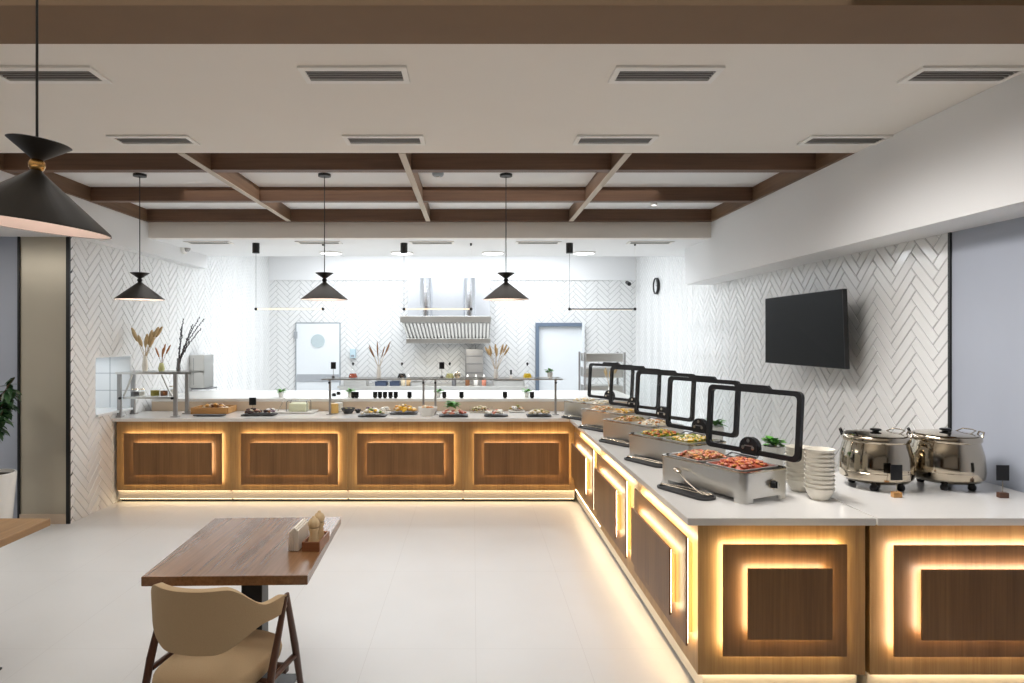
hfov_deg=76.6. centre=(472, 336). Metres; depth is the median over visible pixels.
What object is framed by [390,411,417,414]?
serving plate
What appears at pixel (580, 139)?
ceiling vent
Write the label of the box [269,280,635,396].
wall
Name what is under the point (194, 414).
serving plate
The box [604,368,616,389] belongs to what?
vase
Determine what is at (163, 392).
glass jar
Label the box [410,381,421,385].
food container
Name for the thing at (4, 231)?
ceiling
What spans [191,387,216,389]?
drip tray
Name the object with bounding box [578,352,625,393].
shelving unit
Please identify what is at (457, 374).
sugar bowl
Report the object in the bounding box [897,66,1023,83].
ceiling vent
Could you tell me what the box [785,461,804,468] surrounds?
bowl
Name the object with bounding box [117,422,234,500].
base cabinet
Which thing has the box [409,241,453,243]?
ceiling vent
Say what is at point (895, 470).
stand
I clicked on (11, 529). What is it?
dining table
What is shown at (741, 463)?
food
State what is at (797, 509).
countertop
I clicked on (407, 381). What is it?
sauce bottle
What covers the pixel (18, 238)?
trim
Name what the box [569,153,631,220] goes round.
beam
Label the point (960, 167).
ceiling bulkhead
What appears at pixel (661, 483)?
tongs
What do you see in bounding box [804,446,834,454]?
bowl
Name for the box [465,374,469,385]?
sauce bottle
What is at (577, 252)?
recessed light
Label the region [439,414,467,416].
serving plate
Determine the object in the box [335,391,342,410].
carafe
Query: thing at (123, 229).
wall
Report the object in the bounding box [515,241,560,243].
ceiling vent
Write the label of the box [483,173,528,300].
pendant lamp
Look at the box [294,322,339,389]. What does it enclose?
door
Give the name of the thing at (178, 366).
vase
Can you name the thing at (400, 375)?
cruet
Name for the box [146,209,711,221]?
beam
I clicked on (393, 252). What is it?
recessed light
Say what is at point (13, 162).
beam
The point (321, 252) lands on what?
recessed light
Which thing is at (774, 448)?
pot
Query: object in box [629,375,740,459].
chafing dish
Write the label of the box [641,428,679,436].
food
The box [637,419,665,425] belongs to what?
food
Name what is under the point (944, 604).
base cabinet
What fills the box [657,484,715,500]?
tray
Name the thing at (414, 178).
beam
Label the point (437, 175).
smoke detector
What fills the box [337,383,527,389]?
countertop
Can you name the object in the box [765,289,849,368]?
tv
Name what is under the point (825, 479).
bowl
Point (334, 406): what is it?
carafe
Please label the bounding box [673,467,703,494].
serving spoon
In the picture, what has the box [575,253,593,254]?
diffuser
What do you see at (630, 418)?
food
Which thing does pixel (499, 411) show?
cheese
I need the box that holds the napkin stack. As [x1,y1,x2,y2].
[288,518,308,550]
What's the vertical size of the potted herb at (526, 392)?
0.102 m
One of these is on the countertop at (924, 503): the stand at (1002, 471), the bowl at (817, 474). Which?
the stand at (1002, 471)
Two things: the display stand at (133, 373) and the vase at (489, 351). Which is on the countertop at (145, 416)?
the display stand at (133, 373)
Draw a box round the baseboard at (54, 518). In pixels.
[19,514,65,523]
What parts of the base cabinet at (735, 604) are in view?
panel, raised panel, raised panel, panel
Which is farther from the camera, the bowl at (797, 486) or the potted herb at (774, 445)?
the potted herb at (774, 445)
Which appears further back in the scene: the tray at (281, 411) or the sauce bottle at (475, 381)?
the sauce bottle at (475, 381)
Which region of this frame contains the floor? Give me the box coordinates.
[0,496,694,682]
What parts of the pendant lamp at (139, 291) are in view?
lamp shade, cord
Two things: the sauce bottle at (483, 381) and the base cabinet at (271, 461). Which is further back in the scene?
the sauce bottle at (483, 381)
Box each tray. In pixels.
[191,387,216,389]
[272,409,318,413]
[561,416,581,420]
[578,426,602,431]
[599,439,628,446]
[624,457,662,467]
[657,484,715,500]
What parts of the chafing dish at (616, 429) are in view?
lid frame, lid handle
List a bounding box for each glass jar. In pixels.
[131,388,138,395]
[139,388,144,395]
[151,387,159,395]
[160,390,167,395]
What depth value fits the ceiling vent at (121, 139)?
4.20 m
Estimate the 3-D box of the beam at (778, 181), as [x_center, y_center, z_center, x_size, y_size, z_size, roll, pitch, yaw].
[2.663,-1.355,5.868,0.030,0.132,2.664,0,0,0]
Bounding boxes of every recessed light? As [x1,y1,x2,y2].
[319,251,342,254]
[391,251,412,254]
[482,251,503,254]
[573,251,595,254]
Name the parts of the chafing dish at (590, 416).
lid handle, lid frame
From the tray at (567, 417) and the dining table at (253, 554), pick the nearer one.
the dining table at (253, 554)
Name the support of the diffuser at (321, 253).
attached to the recessed light at (321, 252)
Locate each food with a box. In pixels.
[572,397,595,401]
[591,400,608,403]
[592,405,616,410]
[612,415,645,421]
[613,408,634,413]
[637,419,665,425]
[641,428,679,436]
[671,434,705,442]
[676,449,726,460]
[716,456,768,469]
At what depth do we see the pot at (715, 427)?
4.67 m
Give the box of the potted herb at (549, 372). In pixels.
[544,368,552,377]
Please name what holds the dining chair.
on the floor
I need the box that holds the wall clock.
[653,278,659,293]
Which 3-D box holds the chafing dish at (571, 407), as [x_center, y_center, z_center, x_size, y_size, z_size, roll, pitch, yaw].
[1.327,0.561,6.862,0.444,0.576,0.657,0,0,-35]
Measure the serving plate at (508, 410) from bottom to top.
0.016 m
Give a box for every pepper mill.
[308,516,319,541]
[315,510,324,540]
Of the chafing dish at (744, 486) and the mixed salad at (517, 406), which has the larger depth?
the mixed salad at (517, 406)
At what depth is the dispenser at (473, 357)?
11.65 m
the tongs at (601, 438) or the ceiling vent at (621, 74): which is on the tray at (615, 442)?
the tongs at (601, 438)
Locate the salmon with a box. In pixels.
[442,409,466,414]
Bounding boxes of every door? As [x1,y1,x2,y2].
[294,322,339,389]
[535,323,584,389]
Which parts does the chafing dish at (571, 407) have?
lid frame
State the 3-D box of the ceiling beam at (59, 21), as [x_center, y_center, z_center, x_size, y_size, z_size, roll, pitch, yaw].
[-1.961,-1.260,2.558,9.278,0.059,0.316,0,0,0]
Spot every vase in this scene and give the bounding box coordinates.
[131,326,162,370]
[155,344,170,370]
[176,317,203,370]
[369,341,390,377]
[485,344,508,377]
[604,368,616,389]
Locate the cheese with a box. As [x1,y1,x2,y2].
[485,409,502,413]
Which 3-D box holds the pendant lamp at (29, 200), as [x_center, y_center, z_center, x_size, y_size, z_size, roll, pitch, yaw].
[-1.232,-0.787,1.800,0.397,1.002,0.400,0,0,0]
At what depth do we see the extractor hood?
11.20 m
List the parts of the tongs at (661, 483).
arm, arm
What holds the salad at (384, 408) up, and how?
on the serving plate
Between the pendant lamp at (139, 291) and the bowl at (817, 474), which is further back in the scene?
the pendant lamp at (139, 291)
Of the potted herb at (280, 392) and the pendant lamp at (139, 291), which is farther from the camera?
the potted herb at (280, 392)
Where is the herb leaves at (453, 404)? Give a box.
[443,401,459,408]
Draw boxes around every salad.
[379,406,389,411]
[509,404,522,409]
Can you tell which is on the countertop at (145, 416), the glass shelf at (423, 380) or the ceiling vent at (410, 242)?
the glass shelf at (423, 380)
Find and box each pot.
[0,469,16,517]
[547,372,552,377]
[712,425,723,439]
[762,444,784,465]
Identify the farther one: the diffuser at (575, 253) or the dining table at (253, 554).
the diffuser at (575, 253)
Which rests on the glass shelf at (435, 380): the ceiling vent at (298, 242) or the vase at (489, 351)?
the vase at (489, 351)
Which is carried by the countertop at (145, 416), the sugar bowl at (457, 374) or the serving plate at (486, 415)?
the serving plate at (486, 415)
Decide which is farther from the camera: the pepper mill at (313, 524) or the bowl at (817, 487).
the bowl at (817, 487)
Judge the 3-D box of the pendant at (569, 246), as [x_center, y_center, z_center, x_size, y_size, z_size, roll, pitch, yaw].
[1.526,-0.715,7.700,0.840,0.802,0.084,0,0,0]
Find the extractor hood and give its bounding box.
[400,277,490,342]
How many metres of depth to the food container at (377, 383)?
11.21 m
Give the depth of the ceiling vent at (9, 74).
3.18 m
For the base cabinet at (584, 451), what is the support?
on the floor
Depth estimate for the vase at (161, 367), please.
6.98 m
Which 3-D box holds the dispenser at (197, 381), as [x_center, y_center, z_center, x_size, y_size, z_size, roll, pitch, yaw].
[-3.642,0.470,8.748,0.260,0.460,0.323,0,0,0]
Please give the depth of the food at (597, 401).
6.67 m
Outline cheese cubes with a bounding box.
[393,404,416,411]
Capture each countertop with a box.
[112,411,568,421]
[152,390,629,410]
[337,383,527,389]
[561,411,875,525]
[830,471,1023,525]
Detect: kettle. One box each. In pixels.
[838,427,915,490]
[907,427,986,490]
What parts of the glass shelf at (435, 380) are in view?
post, edge rail, post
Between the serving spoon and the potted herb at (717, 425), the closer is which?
the serving spoon
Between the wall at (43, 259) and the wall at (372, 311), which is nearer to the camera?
the wall at (43, 259)
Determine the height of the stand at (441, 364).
0.175 m
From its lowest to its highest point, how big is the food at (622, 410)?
0.056 m
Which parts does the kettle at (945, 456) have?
lid knob, lid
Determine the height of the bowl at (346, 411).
0.060 m
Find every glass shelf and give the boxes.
[321,377,429,414]
[429,377,562,414]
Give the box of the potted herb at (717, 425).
[705,418,727,439]
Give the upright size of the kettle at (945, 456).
0.330 m
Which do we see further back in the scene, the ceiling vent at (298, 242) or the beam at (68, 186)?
the ceiling vent at (298, 242)
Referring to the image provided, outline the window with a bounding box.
[94,354,132,416]
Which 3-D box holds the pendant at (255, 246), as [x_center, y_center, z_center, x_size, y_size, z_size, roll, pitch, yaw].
[-2.196,-0.715,7.700,0.857,0.802,0.084,0,0,0]
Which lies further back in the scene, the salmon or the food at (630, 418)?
the salmon
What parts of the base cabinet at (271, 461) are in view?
panel, raised panel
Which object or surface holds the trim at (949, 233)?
attached to the wall at (897, 375)
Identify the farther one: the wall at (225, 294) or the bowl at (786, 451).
the wall at (225, 294)
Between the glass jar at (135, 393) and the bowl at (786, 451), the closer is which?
the bowl at (786, 451)
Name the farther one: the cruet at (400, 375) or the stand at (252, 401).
the stand at (252, 401)
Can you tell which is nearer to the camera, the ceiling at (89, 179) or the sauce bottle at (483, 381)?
the ceiling at (89, 179)
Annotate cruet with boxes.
[349,362,356,377]
[398,362,405,377]
[445,362,453,377]
[523,362,531,377]
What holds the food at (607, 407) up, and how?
in the chafing dish at (590, 416)
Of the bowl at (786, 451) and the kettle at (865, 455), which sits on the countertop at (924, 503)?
the kettle at (865, 455)
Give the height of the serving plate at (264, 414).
0.016 m
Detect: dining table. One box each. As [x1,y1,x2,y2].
[0,518,49,669]
[141,517,340,682]
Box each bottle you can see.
[406,374,410,385]
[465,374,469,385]
[474,375,477,385]
[482,375,485,385]
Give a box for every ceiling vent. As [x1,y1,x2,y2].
[0,66,111,83]
[106,135,199,144]
[183,241,233,243]
[295,241,342,243]
[297,66,409,83]
[342,135,424,144]
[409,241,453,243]
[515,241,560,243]
[573,135,658,144]
[608,66,724,83]
[626,241,674,243]
[797,135,892,144]
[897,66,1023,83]
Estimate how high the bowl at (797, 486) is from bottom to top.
0.062 m
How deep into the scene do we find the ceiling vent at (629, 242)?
7.60 m
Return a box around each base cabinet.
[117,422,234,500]
[231,422,348,500]
[348,422,462,500]
[463,421,574,500]
[571,427,603,539]
[594,449,641,598]
[631,481,864,682]
[857,525,1023,682]
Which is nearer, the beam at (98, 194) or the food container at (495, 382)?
the beam at (98, 194)
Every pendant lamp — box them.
[0,0,111,238]
[114,173,164,300]
[301,173,347,300]
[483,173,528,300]
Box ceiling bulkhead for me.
[685,73,1023,284]
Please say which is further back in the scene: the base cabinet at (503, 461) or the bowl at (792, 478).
the base cabinet at (503, 461)
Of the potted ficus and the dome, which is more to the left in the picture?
the potted ficus
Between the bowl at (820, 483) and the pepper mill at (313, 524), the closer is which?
the pepper mill at (313, 524)
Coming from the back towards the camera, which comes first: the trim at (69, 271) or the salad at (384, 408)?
the salad at (384, 408)
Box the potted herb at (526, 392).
[520,388,531,396]
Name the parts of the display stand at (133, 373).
post, post, edge rail, edge rail, post, post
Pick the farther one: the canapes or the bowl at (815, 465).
the canapes
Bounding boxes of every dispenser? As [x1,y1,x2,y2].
[189,354,216,389]
[350,349,355,357]
[465,345,482,383]
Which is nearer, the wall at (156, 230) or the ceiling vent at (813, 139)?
the ceiling vent at (813, 139)
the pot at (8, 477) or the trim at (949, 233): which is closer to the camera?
the trim at (949, 233)
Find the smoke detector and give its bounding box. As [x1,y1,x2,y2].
[432,173,443,177]
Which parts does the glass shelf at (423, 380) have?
post, edge rail, post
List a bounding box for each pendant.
[252,243,323,309]
[400,243,471,309]
[566,243,635,310]
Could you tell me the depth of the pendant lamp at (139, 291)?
5.60 m
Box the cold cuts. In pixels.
[528,409,549,413]
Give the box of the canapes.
[361,408,384,414]
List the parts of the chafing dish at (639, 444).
lid handle, lid frame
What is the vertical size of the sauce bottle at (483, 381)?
0.200 m
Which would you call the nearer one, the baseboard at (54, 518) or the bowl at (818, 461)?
the bowl at (818, 461)
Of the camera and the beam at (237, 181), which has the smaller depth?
the beam at (237, 181)
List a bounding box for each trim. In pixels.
[17,237,20,517]
[66,237,72,523]
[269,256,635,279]
[948,232,951,428]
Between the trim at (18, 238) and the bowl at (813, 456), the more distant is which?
the trim at (18, 238)
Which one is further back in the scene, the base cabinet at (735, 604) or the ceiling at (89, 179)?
the ceiling at (89, 179)
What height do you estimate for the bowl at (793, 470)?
0.062 m
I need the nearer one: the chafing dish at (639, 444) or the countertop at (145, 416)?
the chafing dish at (639, 444)
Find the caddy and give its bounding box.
[302,531,329,551]
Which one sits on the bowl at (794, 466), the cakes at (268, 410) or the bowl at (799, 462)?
the bowl at (799, 462)
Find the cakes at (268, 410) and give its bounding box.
[263,408,275,412]
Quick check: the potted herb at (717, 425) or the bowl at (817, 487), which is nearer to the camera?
the bowl at (817, 487)
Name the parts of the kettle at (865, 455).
lid, lid knob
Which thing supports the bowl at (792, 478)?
on the bowl at (797, 486)
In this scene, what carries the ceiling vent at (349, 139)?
in the ceiling at (227, 98)
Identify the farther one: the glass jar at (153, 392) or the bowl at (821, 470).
the glass jar at (153, 392)
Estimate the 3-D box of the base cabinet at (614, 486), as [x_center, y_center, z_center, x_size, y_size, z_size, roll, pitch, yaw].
[1.411,1.318,4.795,0.882,0.864,1.209,0,0,0]
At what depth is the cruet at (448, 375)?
7.05 m
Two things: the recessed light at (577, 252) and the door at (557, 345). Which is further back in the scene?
the door at (557, 345)
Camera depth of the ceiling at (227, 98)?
3.44 m
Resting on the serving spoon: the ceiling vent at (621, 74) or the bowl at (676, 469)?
the bowl at (676, 469)
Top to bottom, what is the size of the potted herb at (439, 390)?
0.102 m
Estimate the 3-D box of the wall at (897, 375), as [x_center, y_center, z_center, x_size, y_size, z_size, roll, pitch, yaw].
[3.066,0.100,3.900,0.107,3.300,16.200,0,0,0]
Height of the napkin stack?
0.108 m
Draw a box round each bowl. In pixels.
[341,407,354,413]
[418,406,436,415]
[454,371,460,377]
[673,467,681,472]
[785,444,807,452]
[785,449,804,456]
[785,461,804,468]
[785,465,804,472]
[786,461,804,464]
[786,470,804,477]
[786,474,804,481]
[786,478,805,491]
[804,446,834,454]
[804,451,834,459]
[804,455,834,463]
[804,459,834,467]
[804,464,834,472]
[804,468,834,476]
[804,472,834,481]
[804,476,834,485]
[804,481,834,489]
[804,485,834,500]
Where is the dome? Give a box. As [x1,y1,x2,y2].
[286,399,310,411]
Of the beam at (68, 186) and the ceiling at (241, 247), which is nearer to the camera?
the beam at (68, 186)
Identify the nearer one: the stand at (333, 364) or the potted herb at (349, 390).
the stand at (333, 364)
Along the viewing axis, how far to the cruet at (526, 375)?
7.05 m
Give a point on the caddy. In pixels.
(307, 546)
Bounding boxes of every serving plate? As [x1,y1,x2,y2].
[193,414,225,415]
[241,412,263,415]
[261,413,277,415]
[358,414,386,416]
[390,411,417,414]
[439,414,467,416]
[484,414,507,416]
[508,410,524,411]
[526,414,551,416]
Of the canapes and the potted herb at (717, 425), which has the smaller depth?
the potted herb at (717, 425)
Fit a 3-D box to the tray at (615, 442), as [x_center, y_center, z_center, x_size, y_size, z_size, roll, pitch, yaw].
[1.148,0.843,5.144,0.120,0.012,0.370,0,0,-30]
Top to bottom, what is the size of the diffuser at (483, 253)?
0.010 m
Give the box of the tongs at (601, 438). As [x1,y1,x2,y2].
[601,438,628,443]
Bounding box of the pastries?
[201,403,227,407]
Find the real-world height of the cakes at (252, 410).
0.062 m
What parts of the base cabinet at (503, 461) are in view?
raised panel, panel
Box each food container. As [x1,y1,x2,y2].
[344,380,368,385]
[375,381,387,385]
[389,381,400,385]
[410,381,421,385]
[492,380,524,385]
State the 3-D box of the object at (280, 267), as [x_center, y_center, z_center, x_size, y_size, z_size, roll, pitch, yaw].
[-0.380,-1.330,12.035,6.800,0.560,0.130,0,0,0]
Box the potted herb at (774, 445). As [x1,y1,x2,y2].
[761,436,786,465]
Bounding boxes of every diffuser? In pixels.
[321,253,339,254]
[483,253,502,254]
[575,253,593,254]
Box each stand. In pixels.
[115,370,203,416]
[249,398,255,407]
[331,362,335,377]
[439,362,443,377]
[890,465,901,497]
[996,465,1008,497]
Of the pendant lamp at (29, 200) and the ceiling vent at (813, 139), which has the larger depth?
the ceiling vent at (813, 139)
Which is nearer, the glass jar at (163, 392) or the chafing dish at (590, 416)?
the chafing dish at (590, 416)
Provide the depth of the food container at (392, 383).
11.21 m
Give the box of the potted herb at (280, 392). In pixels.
[277,388,286,396]
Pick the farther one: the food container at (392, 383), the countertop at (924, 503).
the food container at (392, 383)
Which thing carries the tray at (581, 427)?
on the countertop at (797, 509)
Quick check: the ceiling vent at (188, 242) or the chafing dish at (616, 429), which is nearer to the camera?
the chafing dish at (616, 429)
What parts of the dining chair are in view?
leg, rail, seat, backrest, leg, rail, leg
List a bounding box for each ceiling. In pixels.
[0,44,1023,221]
[0,226,68,236]
[56,173,777,208]
[154,239,706,255]
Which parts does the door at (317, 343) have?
push plate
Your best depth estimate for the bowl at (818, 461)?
3.33 m
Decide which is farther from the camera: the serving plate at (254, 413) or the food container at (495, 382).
the food container at (495, 382)
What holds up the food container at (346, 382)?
on the countertop at (428, 386)
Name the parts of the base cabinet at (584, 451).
panel, raised panel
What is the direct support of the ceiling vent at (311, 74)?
in the ceiling at (227, 98)
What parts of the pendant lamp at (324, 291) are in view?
lamp shade, cord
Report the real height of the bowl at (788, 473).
0.062 m
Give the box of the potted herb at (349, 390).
[345,388,355,396]
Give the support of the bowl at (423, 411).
on the countertop at (145, 416)
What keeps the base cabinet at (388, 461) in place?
on the floor
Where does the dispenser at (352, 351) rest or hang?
attached to the wall at (372, 311)
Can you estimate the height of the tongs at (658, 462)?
0.013 m
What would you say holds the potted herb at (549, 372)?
on the glass shelf at (435, 380)
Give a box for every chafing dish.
[564,362,634,415]
[581,365,661,426]
[603,369,695,440]
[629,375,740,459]
[662,383,804,503]
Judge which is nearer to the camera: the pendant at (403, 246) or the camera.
the pendant at (403, 246)
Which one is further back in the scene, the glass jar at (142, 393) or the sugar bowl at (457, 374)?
the sugar bowl at (457, 374)
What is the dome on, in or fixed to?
on the tray at (281, 411)
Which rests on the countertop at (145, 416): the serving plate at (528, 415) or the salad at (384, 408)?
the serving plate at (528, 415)
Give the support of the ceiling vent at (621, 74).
in the ceiling at (227, 98)
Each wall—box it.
[0,170,206,268]
[0,237,65,517]
[71,237,269,522]
[148,222,710,238]
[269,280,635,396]
[636,217,1023,492]
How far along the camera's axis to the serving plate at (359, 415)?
6.86 m
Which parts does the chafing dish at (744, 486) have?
lid handle, lid frame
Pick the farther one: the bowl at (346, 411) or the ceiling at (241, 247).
the ceiling at (241, 247)
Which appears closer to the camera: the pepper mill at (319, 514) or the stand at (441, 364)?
the pepper mill at (319, 514)
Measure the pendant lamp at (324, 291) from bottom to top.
1.095 m
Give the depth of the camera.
8.10 m
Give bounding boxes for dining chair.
[142,582,303,682]
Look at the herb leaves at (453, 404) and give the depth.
6.97 m
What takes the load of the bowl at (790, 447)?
on the bowl at (786, 451)
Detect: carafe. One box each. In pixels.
[331,393,338,412]
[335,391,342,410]
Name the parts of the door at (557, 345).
frame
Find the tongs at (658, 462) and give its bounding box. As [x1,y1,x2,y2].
[627,455,662,463]
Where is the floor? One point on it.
(402, 591)
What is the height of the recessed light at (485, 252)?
0.017 m
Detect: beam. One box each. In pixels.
[0,0,1023,43]
[0,153,146,220]
[4,153,815,172]
[91,187,751,202]
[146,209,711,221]
[177,153,290,220]
[398,153,429,220]
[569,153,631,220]
[711,153,853,220]
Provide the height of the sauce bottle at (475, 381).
0.200 m
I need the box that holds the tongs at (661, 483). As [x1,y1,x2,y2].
[660,482,712,495]
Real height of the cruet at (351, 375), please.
0.170 m
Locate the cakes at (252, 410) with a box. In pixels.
[244,408,261,413]
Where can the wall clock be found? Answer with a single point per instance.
(656, 284)
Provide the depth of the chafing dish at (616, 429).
5.26 m
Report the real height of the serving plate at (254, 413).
0.016 m
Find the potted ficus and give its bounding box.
[0,377,21,517]
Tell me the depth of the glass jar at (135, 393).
6.95 m
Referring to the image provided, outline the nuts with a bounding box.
[472,405,489,411]
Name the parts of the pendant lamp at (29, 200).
cord, lamp shade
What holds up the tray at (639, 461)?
on the countertop at (797, 509)
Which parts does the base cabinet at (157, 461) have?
panel, raised panel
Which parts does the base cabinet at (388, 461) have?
raised panel, panel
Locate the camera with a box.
[180,247,190,253]
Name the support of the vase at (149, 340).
on the display stand at (133, 373)
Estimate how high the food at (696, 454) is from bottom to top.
0.055 m
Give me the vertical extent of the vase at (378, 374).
0.403 m
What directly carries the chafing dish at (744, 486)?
on the countertop at (797, 509)
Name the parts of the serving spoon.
handle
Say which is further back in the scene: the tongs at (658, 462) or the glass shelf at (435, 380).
the glass shelf at (435, 380)
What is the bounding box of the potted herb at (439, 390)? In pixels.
[432,389,443,396]
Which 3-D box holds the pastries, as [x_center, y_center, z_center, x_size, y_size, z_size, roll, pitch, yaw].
[-2.888,0.783,7.267,0.326,0.094,0.222,0,0,0]
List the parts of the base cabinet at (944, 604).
raised panel, panel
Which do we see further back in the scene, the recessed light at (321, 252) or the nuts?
the recessed light at (321, 252)
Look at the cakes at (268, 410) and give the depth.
6.98 m
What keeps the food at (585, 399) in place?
in the chafing dish at (571, 407)
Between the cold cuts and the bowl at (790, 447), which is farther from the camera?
the cold cuts
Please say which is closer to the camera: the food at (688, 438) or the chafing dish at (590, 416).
the food at (688, 438)
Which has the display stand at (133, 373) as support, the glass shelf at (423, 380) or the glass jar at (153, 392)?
the glass jar at (153, 392)
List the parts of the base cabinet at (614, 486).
panel, raised panel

